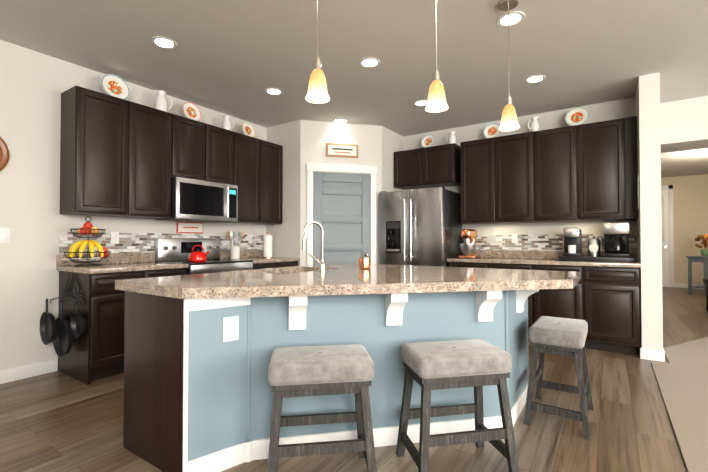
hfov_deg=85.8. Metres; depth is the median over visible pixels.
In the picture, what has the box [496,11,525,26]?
recessed light
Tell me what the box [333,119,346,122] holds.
recessed light
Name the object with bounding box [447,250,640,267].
countertop
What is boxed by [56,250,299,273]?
countertop
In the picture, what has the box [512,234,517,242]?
electrical outlet
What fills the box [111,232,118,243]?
electrical outlet
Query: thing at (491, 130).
decorative plate
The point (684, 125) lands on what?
header beam
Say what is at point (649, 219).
wall
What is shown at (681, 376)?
carpet floor
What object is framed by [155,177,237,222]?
microwave
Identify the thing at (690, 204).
wall
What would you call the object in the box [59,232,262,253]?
backsplash
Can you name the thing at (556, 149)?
upper cabinet
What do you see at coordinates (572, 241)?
coffee maker
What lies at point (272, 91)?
recessed light
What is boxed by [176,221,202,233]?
sign
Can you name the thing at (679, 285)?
baseboard
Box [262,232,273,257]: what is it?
paper towel
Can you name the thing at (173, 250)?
range
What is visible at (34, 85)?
wall
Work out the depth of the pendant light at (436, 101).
2.14 m
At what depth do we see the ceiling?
3.23 m
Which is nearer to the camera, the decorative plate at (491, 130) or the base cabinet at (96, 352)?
the base cabinet at (96, 352)
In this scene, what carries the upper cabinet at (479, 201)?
attached to the wall at (613, 110)
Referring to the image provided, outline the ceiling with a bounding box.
[0,0,707,177]
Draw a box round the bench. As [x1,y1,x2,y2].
[703,278,707,310]
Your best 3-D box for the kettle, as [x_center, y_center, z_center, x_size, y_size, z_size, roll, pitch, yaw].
[-1.603,0.177,3.941,0.225,0.176,0.180,-1,-1,34]
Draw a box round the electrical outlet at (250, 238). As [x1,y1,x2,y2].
[248,234,252,242]
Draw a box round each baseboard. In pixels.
[0,359,57,383]
[640,347,664,361]
[674,283,702,288]
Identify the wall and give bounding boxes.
[0,40,265,370]
[266,120,299,265]
[300,120,381,265]
[382,126,402,191]
[403,97,636,243]
[635,72,662,350]
[661,174,707,284]
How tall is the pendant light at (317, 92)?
0.853 m
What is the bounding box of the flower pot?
[695,234,707,255]
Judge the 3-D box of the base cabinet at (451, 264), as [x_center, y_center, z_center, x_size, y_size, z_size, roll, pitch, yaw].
[1.556,0.763,4.896,0.483,0.876,0.620,-1,-1,34]
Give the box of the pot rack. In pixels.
[40,274,85,356]
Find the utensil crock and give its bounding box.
[227,231,243,258]
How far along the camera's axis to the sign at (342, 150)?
5.14 m
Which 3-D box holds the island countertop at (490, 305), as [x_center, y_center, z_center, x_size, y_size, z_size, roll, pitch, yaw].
[0.144,0.273,2.395,2.090,0.050,2.124,-1,-1,34]
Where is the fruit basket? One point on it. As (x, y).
(87, 228)
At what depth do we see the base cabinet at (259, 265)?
4.53 m
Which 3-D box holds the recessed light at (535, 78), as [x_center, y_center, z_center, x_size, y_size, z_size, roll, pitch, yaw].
[1.794,-1.554,3.774,0.196,0.004,0.196,-1,-1,34]
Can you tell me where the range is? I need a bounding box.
[155,238,252,274]
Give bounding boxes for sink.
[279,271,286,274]
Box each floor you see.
[0,287,707,471]
[651,337,707,471]
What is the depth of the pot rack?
3.13 m
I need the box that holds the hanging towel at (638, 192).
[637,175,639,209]
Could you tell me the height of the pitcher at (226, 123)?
0.203 m
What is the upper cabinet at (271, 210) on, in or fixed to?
attached to the wall at (34, 85)
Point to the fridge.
(420, 227)
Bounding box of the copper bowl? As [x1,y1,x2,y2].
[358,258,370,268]
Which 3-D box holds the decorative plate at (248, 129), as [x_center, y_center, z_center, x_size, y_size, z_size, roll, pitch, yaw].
[-1.359,-1.346,4.856,0.092,0.208,0.210,-1,-1,34]
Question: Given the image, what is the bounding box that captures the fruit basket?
[64,216,110,266]
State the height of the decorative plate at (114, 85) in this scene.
0.247 m
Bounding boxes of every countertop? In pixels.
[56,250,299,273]
[115,263,580,350]
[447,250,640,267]
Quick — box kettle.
[188,245,208,261]
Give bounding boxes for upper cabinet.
[60,86,131,217]
[132,102,175,218]
[176,115,207,180]
[208,124,235,184]
[232,132,263,223]
[256,141,282,223]
[394,148,425,189]
[422,143,457,187]
[458,137,497,223]
[494,132,533,222]
[534,125,577,221]
[578,116,637,220]
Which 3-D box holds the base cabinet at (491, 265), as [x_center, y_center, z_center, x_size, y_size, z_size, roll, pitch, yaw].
[1.957,0.759,4.627,0.483,0.876,0.620,-1,-1,34]
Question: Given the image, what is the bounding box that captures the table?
[686,256,707,296]
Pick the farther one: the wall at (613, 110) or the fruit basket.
the wall at (613, 110)
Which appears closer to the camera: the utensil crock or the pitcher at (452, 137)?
the utensil crock
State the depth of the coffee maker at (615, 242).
3.99 m
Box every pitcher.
[154,90,171,111]
[222,115,233,130]
[446,131,455,143]
[528,117,539,131]
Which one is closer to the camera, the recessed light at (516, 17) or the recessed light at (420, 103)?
the recessed light at (516, 17)
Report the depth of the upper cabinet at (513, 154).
4.63 m
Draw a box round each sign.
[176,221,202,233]
[326,143,357,157]
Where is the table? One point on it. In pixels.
(703, 259)
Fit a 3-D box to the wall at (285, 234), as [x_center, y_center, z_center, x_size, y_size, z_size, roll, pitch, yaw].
[-0.943,-0.164,5.238,0.640,2.740,0.110,-1,-1,34]
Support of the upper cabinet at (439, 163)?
attached to the wall at (613, 110)
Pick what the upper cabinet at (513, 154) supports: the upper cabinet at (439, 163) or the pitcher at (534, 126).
the pitcher at (534, 126)
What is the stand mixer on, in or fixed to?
on the countertop at (522, 257)
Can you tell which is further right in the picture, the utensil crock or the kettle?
the utensil crock
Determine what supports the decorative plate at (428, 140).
on the upper cabinet at (407, 163)
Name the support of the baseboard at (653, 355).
attached to the wall at (649, 219)
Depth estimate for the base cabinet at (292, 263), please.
4.85 m
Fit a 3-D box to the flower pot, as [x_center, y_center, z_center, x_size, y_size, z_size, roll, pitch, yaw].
[7.465,0.195,8.075,0.379,0.463,0.397,-1,-1,34]
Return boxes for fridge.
[379,186,461,266]
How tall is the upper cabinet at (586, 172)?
1.070 m
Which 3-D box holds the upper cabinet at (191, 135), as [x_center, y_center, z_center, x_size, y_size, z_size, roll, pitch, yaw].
[-1.880,-0.715,4.125,0.330,1.070,0.386,-1,-1,34]
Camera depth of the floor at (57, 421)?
2.28 m
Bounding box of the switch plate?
[0,228,9,242]
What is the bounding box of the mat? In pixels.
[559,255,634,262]
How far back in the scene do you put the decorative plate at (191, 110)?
4.20 m
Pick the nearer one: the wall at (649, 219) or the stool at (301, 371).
the stool at (301, 371)
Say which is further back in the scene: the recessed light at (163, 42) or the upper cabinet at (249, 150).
the upper cabinet at (249, 150)
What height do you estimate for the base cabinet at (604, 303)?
0.876 m
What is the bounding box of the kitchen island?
[123,291,528,471]
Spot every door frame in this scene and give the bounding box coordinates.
[306,163,376,264]
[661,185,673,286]
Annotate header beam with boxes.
[660,96,707,152]
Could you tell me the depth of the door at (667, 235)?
9.47 m
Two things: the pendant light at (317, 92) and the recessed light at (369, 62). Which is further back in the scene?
the recessed light at (369, 62)
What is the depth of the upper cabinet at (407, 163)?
5.44 m
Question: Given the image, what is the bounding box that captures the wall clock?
[0,137,8,170]
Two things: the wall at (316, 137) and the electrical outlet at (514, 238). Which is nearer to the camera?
the electrical outlet at (514, 238)
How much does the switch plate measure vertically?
0.120 m
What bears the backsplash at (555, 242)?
attached to the wall at (613, 110)
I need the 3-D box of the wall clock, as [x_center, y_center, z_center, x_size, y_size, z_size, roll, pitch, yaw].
[-2.884,-0.649,2.892,0.040,0.400,0.400,-1,-1,34]
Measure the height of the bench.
0.520 m
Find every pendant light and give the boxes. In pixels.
[305,0,329,103]
[425,0,447,111]
[499,0,519,130]
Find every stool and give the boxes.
[267,344,376,471]
[396,339,518,471]
[523,316,592,439]
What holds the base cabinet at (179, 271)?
on the floor at (57, 421)
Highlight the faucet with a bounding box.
[302,221,325,270]
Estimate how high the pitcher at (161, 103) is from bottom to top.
0.236 m
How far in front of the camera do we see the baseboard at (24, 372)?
3.16 m
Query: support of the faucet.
on the island countertop at (490, 305)
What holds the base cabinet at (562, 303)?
on the floor at (57, 421)
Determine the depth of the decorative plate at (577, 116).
4.38 m
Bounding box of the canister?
[587,236,599,255]
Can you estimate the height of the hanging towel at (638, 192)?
0.330 m
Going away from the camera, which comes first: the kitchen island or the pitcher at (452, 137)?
the kitchen island
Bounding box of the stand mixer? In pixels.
[459,229,479,258]
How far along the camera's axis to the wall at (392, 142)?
5.47 m
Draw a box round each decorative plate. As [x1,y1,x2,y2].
[101,74,129,99]
[182,102,201,120]
[242,122,254,136]
[421,134,434,147]
[483,123,500,137]
[565,107,588,125]
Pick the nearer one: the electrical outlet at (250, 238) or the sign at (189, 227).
the sign at (189, 227)
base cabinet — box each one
[58,270,145,384]
[146,268,185,277]
[253,262,277,268]
[278,261,297,267]
[449,262,488,267]
[489,263,532,340]
[533,264,584,323]
[585,266,640,355]
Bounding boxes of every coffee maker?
[563,227,581,255]
[602,222,629,256]
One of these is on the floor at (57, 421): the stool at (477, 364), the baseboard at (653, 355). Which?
the stool at (477, 364)
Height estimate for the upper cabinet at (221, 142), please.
1.070 m
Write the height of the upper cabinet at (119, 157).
1.070 m
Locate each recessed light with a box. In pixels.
[151,36,177,48]
[265,88,282,94]
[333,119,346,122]
[359,57,379,67]
[413,100,426,105]
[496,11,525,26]
[524,75,545,82]
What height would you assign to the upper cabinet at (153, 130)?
1.070 m
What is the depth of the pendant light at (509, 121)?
2.53 m
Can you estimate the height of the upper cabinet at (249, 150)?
1.070 m

